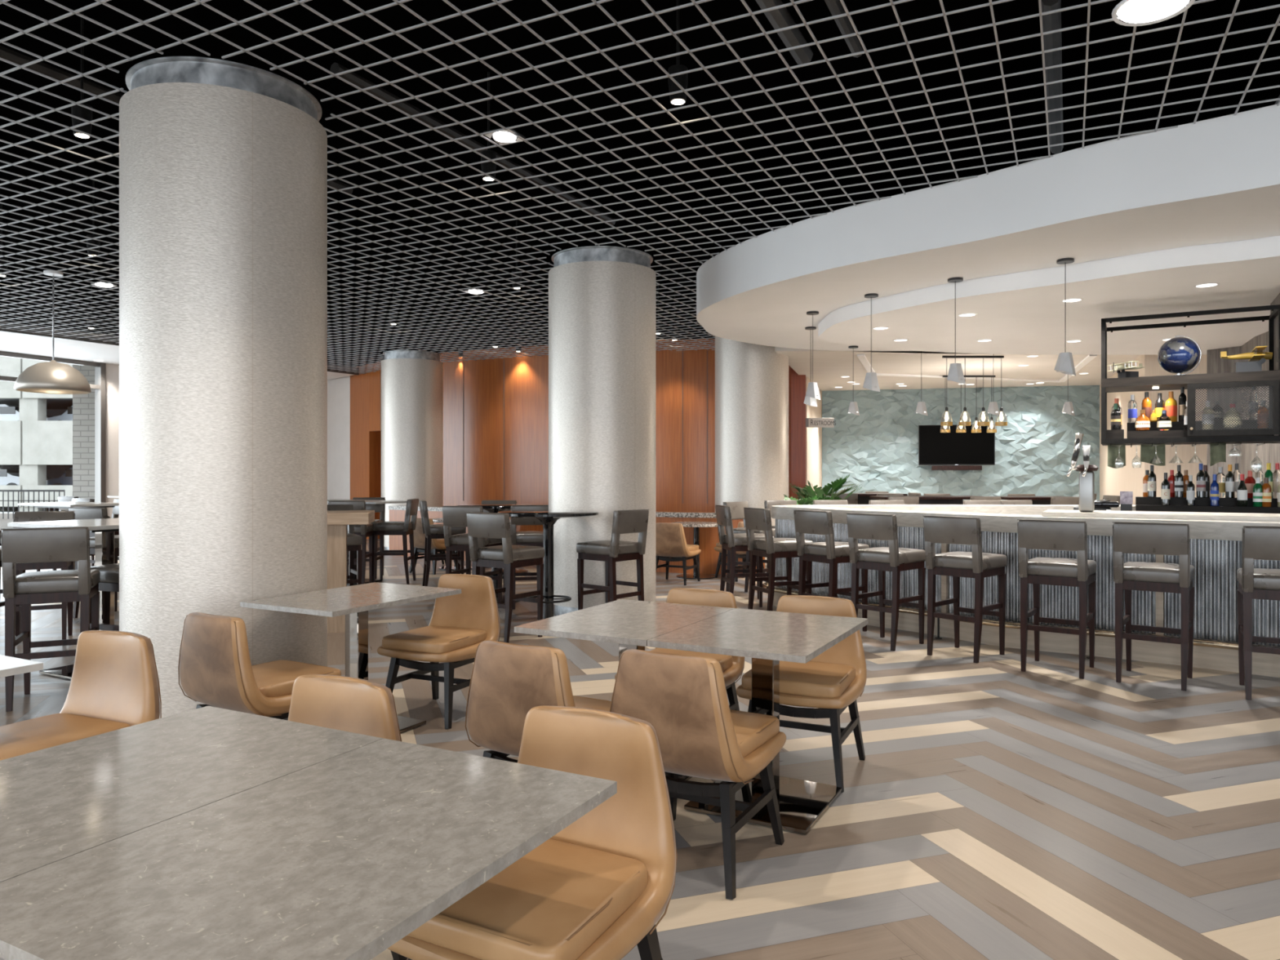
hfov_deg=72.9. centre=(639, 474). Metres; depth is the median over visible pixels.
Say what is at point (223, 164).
round column
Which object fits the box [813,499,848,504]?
bar stool
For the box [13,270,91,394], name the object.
dome pendant
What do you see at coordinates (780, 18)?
ductwork
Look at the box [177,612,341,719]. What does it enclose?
dining chair
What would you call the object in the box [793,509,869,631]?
bar stool
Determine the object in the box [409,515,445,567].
dining chair
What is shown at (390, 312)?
spotlight
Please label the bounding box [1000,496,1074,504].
table
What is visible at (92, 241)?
spotlight
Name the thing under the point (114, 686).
dining chair
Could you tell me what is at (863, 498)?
table
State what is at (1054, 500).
bar stool
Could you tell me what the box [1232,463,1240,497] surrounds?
liquor bottle
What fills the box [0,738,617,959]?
cafe table
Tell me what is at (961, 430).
linear chandelier
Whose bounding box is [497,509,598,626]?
bar table
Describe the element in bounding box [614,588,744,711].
dining chair
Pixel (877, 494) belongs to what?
bar stool
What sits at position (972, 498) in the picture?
bar stool
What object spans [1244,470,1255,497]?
liquor bottle
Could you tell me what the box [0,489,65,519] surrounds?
railing
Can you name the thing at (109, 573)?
bar stool
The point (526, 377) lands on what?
wall
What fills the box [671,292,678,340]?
spotlight
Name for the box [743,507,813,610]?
bar stool
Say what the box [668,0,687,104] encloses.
spotlight
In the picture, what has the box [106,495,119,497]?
table
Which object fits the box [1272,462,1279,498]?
liquor bottle
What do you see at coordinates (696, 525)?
table
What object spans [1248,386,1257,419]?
liquor bottle
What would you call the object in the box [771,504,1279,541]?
countertop
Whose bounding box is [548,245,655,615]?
round column
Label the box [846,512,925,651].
bar stool
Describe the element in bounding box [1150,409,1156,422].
liquor bottle
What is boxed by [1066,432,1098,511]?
tower
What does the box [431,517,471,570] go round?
table
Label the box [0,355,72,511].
parking garage
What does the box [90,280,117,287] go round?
lamp
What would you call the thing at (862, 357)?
trim
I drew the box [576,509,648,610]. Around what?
bar stool
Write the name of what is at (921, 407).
pendant lamp
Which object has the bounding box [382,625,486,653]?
seat cushion
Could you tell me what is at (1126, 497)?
stand
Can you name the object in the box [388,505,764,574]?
wall
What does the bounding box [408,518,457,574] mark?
dining chair
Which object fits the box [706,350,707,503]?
trim
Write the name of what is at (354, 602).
cafe table
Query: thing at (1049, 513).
countertop
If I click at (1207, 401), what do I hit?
liquor bottle
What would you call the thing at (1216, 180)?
ceiling
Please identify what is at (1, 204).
spotlight
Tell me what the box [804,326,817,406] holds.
pendant lamp
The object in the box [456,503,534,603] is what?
bar table
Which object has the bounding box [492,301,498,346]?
spotlight
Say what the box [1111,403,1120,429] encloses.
liquor bottle
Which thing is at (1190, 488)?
wine bottle
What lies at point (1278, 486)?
liquor bottle
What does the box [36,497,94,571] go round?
bar stool
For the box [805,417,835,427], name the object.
restroom sign
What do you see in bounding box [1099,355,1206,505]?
wall
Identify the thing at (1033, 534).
bar stool
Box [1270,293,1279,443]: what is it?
wall
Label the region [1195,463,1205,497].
wine bottle
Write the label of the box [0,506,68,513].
ground
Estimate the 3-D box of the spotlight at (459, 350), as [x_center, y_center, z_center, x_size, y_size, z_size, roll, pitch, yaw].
[-3.498,-2.722,16.966,0.120,0.836,0.120,0,0,0]
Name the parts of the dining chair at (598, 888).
leg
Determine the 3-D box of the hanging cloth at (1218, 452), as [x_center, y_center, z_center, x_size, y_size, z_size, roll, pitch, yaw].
[5.212,-0.180,7.814,0.121,0.207,0.036,0,0,30]
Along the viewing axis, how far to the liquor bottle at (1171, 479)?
8.45 m
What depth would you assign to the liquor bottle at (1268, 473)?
8.01 m
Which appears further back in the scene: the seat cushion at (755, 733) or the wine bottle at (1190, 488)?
the wine bottle at (1190, 488)
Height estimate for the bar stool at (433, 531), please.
1.093 m
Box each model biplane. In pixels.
[1107,360,1146,377]
[1220,346,1277,372]
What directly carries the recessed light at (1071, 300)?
in the ceiling at (1023, 313)
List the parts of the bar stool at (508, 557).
leg, backrest, leg, leg, seat, leg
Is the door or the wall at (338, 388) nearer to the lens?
the door
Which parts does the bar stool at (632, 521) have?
leg, seat, leg, leg, backrest, leg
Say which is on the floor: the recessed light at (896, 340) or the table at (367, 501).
the table at (367, 501)
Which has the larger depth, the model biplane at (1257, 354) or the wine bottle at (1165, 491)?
the wine bottle at (1165, 491)
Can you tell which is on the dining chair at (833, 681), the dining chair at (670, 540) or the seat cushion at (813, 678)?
the seat cushion at (813, 678)
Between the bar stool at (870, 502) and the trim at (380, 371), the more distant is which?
the trim at (380, 371)
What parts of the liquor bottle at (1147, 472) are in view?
bottle glass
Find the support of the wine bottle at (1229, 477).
on the rack
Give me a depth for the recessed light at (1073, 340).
10.27 m
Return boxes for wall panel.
[788,364,805,504]
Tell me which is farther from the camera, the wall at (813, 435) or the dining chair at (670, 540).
the wall at (813, 435)
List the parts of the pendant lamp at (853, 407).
cord, lamp shade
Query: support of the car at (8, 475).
on the parking garage
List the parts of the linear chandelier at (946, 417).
bulb, cord, bulb, bulb, cord, bulb, cord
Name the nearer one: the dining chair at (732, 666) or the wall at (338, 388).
the dining chair at (732, 666)
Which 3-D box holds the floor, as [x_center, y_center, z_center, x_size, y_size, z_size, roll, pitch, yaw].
[-5.000,1.420,10.000,70.000,0.020,44.000,0,0,0]
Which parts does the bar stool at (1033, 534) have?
leg, leg, backrest, seat, leg, leg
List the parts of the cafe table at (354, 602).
post, plate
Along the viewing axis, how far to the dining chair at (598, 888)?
2.05 m
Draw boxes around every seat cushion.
[0,713,130,760]
[251,659,341,697]
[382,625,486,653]
[407,839,647,959]
[436,538,444,543]
[573,695,611,711]
[648,648,732,671]
[687,544,698,551]
[715,542,721,547]
[729,709,779,757]
[742,660,855,697]
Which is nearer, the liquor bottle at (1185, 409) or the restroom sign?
the liquor bottle at (1185, 409)
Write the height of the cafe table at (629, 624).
0.745 m
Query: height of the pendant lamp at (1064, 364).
0.942 m
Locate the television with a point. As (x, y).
(935, 447)
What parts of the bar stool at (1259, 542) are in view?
leg, leg, seat, backrest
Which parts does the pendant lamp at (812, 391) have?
cord, lamp shade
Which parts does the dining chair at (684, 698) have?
leg, under frame, leg, leg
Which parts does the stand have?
frame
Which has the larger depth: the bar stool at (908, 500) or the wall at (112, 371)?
the wall at (112, 371)
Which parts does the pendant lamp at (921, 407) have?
cord, lamp shade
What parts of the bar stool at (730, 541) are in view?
leg, backrest, leg, seat, leg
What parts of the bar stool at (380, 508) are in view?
leg, backrest, leg, seat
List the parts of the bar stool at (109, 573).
leg, seat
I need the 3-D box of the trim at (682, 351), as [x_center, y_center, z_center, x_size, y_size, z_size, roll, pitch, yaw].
[0.759,-0.845,15.425,0.011,2.710,0.012,0,0,0]
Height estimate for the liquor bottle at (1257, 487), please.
0.266 m
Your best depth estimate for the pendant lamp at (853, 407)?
11.71 m
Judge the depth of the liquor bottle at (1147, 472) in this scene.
8.56 m
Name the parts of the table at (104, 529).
plate, post, mounting plate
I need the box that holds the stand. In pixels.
[1120,491,1133,511]
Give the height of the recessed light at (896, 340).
0.006 m
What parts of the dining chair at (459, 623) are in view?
leg, leg, under frame, leg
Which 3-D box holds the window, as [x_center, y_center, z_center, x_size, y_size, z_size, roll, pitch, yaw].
[-15.597,-0.400,6.436,0.180,3.620,23.600,0,0,25]
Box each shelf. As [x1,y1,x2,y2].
[1101,369,1279,392]
[1101,435,1279,445]
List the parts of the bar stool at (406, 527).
leg, leg, seat, leg, backrest, leg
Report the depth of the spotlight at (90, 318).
13.63 m
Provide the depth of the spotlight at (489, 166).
6.73 m
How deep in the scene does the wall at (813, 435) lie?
16.57 m
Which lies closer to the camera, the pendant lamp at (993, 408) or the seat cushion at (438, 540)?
the pendant lamp at (993, 408)
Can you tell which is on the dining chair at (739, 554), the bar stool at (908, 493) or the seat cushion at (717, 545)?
the seat cushion at (717, 545)
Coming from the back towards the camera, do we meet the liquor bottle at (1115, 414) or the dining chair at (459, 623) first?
the liquor bottle at (1115, 414)
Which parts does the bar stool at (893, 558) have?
leg, backrest, leg, seat, leg, leg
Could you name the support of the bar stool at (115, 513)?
on the floor
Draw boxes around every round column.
[119,56,327,719]
[381,350,443,550]
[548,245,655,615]
[715,336,788,573]
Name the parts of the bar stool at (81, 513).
leg, backrest, seat, leg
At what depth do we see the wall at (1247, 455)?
10.71 m
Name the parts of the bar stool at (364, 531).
backrest, seat, leg, leg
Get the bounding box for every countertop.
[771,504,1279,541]
[1042,509,1279,521]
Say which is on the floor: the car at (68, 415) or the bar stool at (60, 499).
the bar stool at (60, 499)
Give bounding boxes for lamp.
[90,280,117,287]
[464,288,487,293]
[483,126,525,144]
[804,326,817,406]
[805,311,820,399]
[848,345,859,415]
[862,293,879,391]
[915,351,928,415]
[946,276,965,384]
[987,401,999,415]
[1053,257,1075,376]
[1062,374,1075,415]
[1111,0,1195,26]
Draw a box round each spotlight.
[0,203,7,276]
[71,13,92,137]
[86,177,100,256]
[86,275,95,328]
[389,270,397,324]
[457,314,464,356]
[480,71,496,181]
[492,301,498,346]
[511,220,521,288]
[515,308,521,351]
[655,282,662,333]
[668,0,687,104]
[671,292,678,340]
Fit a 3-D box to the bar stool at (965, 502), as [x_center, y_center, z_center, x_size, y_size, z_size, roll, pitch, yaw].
[4.223,0.865,10.531,0.440,1.093,0.536,0,0,5]
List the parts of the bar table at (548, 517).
post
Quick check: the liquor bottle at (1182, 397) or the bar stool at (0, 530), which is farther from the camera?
the bar stool at (0, 530)
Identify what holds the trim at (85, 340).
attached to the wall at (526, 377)
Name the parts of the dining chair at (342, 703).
leg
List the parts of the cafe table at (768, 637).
plate, post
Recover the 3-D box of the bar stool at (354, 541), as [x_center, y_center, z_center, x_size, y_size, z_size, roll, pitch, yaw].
[-3.165,0.865,9.027,0.440,1.093,0.536,0,0,-30]
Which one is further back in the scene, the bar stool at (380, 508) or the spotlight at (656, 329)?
the spotlight at (656, 329)
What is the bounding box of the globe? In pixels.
[1157,335,1201,375]
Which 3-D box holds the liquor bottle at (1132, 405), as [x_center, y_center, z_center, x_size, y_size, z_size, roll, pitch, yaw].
[4.629,-0.619,8.146,0.076,0.266,0.077,0,0,30]
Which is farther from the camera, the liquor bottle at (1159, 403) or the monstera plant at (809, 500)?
the monstera plant at (809, 500)
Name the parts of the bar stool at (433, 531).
leg, backrest, leg, seat, leg, leg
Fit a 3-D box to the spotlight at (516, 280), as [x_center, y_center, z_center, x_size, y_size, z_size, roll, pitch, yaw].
[-1.526,-2.722,10.725,0.120,0.836,0.120,0,0,0]
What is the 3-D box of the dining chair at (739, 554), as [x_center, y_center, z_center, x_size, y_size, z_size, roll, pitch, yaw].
[1.363,1.017,11.745,0.533,0.796,0.581,0,0,-28]
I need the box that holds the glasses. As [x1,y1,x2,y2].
[1107,444,1125,468]
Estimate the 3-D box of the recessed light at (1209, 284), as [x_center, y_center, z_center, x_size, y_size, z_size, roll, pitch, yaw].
[4.750,-1.587,7.265,0.190,0.006,0.190,0,0,0]
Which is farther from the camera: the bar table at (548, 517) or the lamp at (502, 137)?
the bar table at (548, 517)
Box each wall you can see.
[106,364,119,518]
[327,375,350,504]
[350,338,715,539]
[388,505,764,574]
[805,376,822,495]
[822,385,1100,501]
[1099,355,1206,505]
[1206,331,1279,497]
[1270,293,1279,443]
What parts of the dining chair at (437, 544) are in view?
leg, under frame, leg, leg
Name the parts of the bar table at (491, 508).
post, plate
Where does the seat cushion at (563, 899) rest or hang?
on the dining chair at (598, 888)
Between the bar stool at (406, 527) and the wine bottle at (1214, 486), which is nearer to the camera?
the wine bottle at (1214, 486)
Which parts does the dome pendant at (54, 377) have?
lamp shade, stem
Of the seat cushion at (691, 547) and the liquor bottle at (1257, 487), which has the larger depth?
the seat cushion at (691, 547)
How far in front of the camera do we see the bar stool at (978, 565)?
6.68 m
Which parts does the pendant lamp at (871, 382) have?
lamp shade, cord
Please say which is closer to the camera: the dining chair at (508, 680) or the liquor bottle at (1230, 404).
the dining chair at (508, 680)
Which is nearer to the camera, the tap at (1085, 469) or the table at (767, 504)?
the tap at (1085, 469)
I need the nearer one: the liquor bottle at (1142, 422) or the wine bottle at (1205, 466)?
the liquor bottle at (1142, 422)
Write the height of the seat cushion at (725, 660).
0.065 m
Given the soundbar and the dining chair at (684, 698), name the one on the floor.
the dining chair at (684, 698)
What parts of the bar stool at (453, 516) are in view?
leg, backrest, leg, seat, leg, leg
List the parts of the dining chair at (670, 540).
leg, leg, under frame, leg, leg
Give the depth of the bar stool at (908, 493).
15.25 m
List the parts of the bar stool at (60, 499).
backrest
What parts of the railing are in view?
rail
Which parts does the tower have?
tap handle, tap handle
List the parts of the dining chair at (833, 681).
leg, under frame, leg, leg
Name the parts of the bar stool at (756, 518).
leg, backrest, leg, seat, leg, leg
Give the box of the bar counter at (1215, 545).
[762,504,1279,677]
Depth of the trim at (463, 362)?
16.91 m
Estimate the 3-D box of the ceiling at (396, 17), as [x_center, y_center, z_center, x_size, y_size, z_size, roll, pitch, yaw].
[-1.000,-3.190,11.500,30.000,0.100,41.000,0,0,0]
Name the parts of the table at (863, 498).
post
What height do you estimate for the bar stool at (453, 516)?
1.093 m
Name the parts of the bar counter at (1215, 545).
rail post, foot rail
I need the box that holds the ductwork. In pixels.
[0,0,1279,225]
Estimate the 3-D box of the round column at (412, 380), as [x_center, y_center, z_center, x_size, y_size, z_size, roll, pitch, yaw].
[-4.177,-0.401,15.900,1.100,3.622,1.100,0,0,0]
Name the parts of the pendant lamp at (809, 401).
lamp shade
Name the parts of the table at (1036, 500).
post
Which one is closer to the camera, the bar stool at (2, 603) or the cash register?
the bar stool at (2, 603)
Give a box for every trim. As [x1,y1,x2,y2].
[0,321,359,375]
[380,371,381,430]
[462,361,463,500]
[503,359,504,500]
[682,351,683,503]
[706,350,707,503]
[857,354,1097,382]
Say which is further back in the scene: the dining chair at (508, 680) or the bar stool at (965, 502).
the bar stool at (965, 502)
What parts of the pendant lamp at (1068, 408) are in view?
cord, lamp shade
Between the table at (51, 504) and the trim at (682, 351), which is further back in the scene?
the trim at (682, 351)
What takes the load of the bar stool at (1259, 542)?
on the floor
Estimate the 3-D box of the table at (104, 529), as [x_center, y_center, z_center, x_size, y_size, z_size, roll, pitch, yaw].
[-3.860,0.873,6.250,0.950,1.066,0.800,0,0,28]
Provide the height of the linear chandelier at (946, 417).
1.021 m
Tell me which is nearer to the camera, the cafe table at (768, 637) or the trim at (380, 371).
the cafe table at (768, 637)
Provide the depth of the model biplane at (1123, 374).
8.08 m
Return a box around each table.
[0,654,43,677]
[0,706,383,882]
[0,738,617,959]
[7,517,119,679]
[17,502,119,569]
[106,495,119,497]
[240,582,461,733]
[327,499,406,585]
[327,510,374,633]
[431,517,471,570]
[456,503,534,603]
[489,519,528,573]
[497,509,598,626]
[514,599,735,780]
[647,608,868,833]
[671,521,717,579]
[824,493,907,504]
[869,495,976,504]
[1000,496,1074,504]
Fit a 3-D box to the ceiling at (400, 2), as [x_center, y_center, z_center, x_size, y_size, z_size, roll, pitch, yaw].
[-0.052,-2.245,3.546,31.247,0.090,43.133,0,0,26]
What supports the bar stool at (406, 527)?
on the floor
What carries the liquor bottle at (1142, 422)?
on the upper cabinet
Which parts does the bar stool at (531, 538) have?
leg, seat, backrest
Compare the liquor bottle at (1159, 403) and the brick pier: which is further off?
the brick pier
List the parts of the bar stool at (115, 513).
backrest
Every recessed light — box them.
[871,326,889,329]
[893,338,908,341]
[957,312,977,316]
[976,338,993,342]
[1060,297,1084,302]
[1065,339,1082,342]
[1193,282,1220,287]
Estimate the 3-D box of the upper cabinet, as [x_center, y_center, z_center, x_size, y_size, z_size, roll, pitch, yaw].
[4.988,-0.852,7.908,1.367,1.177,0.658,0,0,29]
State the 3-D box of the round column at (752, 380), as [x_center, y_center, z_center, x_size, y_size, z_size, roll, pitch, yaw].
[1.662,-0.401,12.900,1.090,3.622,1.090,0,0,0]
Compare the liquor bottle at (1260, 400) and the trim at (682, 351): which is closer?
the liquor bottle at (1260, 400)
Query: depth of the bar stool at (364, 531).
10.69 m
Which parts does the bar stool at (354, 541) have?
backrest, leg, seat, leg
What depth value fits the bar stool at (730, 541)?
8.84 m
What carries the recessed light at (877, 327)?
in the ceiling at (1023, 313)
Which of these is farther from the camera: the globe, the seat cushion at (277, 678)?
the globe
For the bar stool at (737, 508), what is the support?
on the floor
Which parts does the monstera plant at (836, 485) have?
stem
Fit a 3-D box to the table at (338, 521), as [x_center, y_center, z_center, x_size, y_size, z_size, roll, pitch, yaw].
[-3.216,0.875,7.867,1.500,1.070,0.600,0,0,-12]
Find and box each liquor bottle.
[1111,398,1121,429]
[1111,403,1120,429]
[1128,394,1137,422]
[1134,409,1150,431]
[1141,391,1151,421]
[1142,470,1149,497]
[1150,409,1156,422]
[1155,392,1164,421]
[1156,409,1171,430]
[1164,391,1177,421]
[1167,470,1174,497]
[1178,386,1186,421]
[1182,470,1189,497]
[1184,400,1186,430]
[1202,400,1213,429]
[1212,400,1224,420]
[1216,466,1225,497]
[1222,404,1242,428]
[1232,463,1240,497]
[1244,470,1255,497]
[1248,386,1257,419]
[1253,477,1262,506]
[1255,462,1263,484]
[1257,400,1269,428]
[1262,477,1271,506]
[1264,462,1272,498]
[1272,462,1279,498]
[1277,484,1279,506]
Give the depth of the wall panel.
15.11 m
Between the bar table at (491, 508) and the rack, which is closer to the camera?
the rack
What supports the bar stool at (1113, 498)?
on the floor
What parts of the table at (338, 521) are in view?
leg panel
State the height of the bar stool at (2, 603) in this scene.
1.093 m
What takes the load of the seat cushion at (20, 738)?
on the dining chair at (114, 686)
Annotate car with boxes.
[0,404,53,420]
[0,466,51,484]
[46,405,72,420]
[46,467,72,484]
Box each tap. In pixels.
[1066,466,1080,476]
[1082,466,1088,476]
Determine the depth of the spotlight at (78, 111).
5.87 m
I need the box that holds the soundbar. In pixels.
[931,465,982,470]
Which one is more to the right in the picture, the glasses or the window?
the glasses
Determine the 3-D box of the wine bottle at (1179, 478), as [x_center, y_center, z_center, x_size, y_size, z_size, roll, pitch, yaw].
[5.211,0.062,8.379,0.074,0.314,0.074,0,0,32]
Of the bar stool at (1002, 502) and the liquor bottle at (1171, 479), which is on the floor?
the bar stool at (1002, 502)
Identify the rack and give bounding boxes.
[1135,496,1279,513]
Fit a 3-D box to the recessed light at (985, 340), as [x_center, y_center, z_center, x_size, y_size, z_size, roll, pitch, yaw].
[4.080,-1.587,10.258,0.190,0.006,0.190,0,0,0]
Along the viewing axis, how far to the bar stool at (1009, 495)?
14.28 m
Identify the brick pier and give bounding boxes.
[72,364,94,499]
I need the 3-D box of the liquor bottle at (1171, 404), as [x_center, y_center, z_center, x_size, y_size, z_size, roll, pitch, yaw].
[4.904,-0.627,8.002,0.097,0.282,0.097,0,0,31]
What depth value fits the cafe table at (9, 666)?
3.03 m
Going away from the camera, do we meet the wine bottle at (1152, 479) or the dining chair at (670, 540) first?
the wine bottle at (1152, 479)
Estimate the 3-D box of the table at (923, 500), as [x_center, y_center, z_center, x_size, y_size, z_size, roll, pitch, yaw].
[4.550,0.875,13.600,1.700,1.070,0.700,0,0,-4]
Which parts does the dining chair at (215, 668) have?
leg, under frame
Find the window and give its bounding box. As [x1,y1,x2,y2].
[0,351,106,502]
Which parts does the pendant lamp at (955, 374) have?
cord, lamp shade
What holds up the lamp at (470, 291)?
attached to the ceiling at (400, 2)
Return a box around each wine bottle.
[1147,465,1156,497]
[1160,472,1169,505]
[1174,464,1183,497]
[1186,475,1195,506]
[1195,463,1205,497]
[1203,464,1209,497]
[1210,474,1218,506]
[1225,464,1235,497]
[1237,474,1247,506]
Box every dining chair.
[0,630,161,760]
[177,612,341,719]
[287,674,408,959]
[377,573,500,728]
[387,706,677,959]
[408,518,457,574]
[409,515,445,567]
[465,640,611,763]
[609,648,786,899]
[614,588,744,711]
[655,522,701,585]
[714,521,765,581]
[736,595,866,792]
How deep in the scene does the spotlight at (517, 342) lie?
16.20 m
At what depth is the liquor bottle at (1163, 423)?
7.85 m
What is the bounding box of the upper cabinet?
[1101,304,1279,447]
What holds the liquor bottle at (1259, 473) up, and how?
on the rack
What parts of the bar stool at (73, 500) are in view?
backrest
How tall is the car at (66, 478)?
1.420 m
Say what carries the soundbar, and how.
attached to the wall at (877, 447)
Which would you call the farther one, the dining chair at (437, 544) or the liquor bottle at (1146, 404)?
the dining chair at (437, 544)
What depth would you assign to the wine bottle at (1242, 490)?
8.01 m
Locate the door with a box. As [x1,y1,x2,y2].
[374,431,381,538]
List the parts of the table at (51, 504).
mounting plate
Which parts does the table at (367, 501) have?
post, plate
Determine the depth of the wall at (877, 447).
17.38 m
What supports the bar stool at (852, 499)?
on the floor
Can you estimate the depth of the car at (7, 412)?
41.35 m
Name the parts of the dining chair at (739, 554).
leg, under frame, leg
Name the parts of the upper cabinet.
sliding door, perforated panel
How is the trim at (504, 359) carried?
attached to the wall at (526, 377)
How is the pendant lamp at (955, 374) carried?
hanging from the ceiling at (1216, 180)
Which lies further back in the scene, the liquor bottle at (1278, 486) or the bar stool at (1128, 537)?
the liquor bottle at (1278, 486)
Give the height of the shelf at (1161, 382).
0.080 m
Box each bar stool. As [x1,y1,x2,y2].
[0,526,100,711]
[0,529,1,595]
[0,546,25,633]
[13,511,75,639]
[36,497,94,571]
[57,496,110,569]
[68,506,119,617]
[89,498,119,563]
[89,563,119,631]
[327,504,362,586]
[328,500,373,584]
[346,497,385,578]
[371,498,418,584]
[418,500,466,586]
[442,506,502,603]
[466,511,544,642]
[481,500,516,592]
[510,505,548,609]
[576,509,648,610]
[715,504,774,607]
[722,501,775,599]
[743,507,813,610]
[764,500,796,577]
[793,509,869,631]
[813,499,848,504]
[833,493,857,504]
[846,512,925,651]
[865,491,888,493]
[868,500,904,504]
[876,493,903,500]
[888,496,919,504]
[907,492,920,495]
[922,515,1006,662]
[923,493,950,495]
[963,500,1000,504]
[969,496,1001,500]
[1000,500,1032,504]
[1007,493,1035,496]
[1017,519,1096,679]
[1050,497,1079,504]
[1102,494,1119,505]
[1112,521,1195,690]
[1236,525,1279,700]
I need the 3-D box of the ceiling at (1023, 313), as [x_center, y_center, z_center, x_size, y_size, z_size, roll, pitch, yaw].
[7.021,-1.665,7.800,9.958,0.149,7.400,0,0,0]
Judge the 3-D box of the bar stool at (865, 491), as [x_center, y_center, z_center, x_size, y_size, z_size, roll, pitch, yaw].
[4.500,0.865,16.231,0.440,1.093,0.536,0,0,0]
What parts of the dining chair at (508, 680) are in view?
leg, under frame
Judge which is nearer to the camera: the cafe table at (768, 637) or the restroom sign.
the cafe table at (768, 637)
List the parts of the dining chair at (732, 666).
under frame, leg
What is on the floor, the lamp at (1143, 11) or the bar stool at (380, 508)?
the bar stool at (380, 508)
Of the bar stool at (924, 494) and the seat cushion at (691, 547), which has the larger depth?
the bar stool at (924, 494)
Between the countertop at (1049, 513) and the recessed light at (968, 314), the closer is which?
the countertop at (1049, 513)
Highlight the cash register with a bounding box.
[1073,498,1119,510]
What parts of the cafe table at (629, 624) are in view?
post, plate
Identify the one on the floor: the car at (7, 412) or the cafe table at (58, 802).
the cafe table at (58, 802)
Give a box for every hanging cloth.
[1140,444,1165,466]
[1209,443,1226,466]
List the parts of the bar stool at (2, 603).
seat, leg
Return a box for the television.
[918,424,995,465]
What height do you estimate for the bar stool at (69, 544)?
1.093 m
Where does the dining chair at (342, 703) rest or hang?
on the floor
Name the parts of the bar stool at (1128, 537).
leg, leg, backrest, seat, leg, leg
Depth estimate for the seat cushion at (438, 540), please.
12.36 m
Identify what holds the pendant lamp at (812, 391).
hanging from the ceiling at (1216, 180)
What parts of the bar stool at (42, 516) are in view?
leg, backrest, leg, leg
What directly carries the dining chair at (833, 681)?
on the floor
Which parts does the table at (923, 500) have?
post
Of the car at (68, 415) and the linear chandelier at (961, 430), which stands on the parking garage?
the car at (68, 415)
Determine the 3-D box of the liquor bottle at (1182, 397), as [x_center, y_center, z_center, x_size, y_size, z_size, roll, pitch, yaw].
[4.982,-0.649,7.958,0.065,0.326,0.065,0,0,32]
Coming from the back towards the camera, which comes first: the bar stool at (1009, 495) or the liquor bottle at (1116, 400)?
the bar stool at (1009, 495)
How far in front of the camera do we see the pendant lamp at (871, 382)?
8.34 m
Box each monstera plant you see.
[783,493,818,504]
[789,474,862,504]
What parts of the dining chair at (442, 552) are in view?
leg, under frame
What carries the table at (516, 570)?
on the floor
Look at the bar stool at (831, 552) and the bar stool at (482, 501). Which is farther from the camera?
the bar stool at (482, 501)
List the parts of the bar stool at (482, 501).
backrest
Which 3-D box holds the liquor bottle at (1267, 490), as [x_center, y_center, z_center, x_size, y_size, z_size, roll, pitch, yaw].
[5.739,0.161,7.941,0.076,0.266,0.077,0,0,36]
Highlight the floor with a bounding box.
[0,513,1279,959]
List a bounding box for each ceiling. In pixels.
[0,0,1279,367]
[0,0,1279,379]
[696,104,1279,391]
[817,235,1279,355]
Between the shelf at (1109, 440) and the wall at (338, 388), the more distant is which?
the wall at (338, 388)
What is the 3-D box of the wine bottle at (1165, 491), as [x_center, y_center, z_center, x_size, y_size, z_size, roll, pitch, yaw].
[5.052,0.137,8.329,0.074,0.314,0.075,0,0,31]
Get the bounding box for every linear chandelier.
[940,355,1007,426]
[940,375,996,432]
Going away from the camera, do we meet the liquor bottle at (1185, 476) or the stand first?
the liquor bottle at (1185, 476)
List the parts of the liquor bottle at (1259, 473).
bottle glass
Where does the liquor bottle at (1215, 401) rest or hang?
on the upper cabinet
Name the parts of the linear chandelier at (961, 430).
cord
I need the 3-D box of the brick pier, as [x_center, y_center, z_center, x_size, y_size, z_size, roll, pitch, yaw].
[-13.789,-1.915,22.450,1.226,7.350,0.900,0,0,0]
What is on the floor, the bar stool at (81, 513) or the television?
the bar stool at (81, 513)
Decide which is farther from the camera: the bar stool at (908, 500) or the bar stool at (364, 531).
the bar stool at (908, 500)
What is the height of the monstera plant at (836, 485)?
1.424 m
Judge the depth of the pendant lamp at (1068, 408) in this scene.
11.71 m
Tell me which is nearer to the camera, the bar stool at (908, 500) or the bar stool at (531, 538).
the bar stool at (531, 538)
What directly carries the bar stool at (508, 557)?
on the floor
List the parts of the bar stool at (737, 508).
leg, backrest, leg, seat, leg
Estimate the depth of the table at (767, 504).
10.73 m
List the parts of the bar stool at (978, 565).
leg, backrest, leg, seat, leg, leg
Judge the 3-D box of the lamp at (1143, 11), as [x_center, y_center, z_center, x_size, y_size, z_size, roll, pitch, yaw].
[2.421,-2.219,4.087,0.347,0.042,0.347,0,0,26]
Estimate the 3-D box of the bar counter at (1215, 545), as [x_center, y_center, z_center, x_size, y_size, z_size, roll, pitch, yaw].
[4.871,0.875,7.968,7.460,1.070,3.982,0,0,39]
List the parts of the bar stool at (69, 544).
leg, leg, backrest, seat, leg, leg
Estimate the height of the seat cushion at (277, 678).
0.065 m
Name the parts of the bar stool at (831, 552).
leg, backrest, leg, leg, seat, leg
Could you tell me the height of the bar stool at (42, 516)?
1.093 m
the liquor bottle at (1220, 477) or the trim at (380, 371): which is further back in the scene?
the trim at (380, 371)

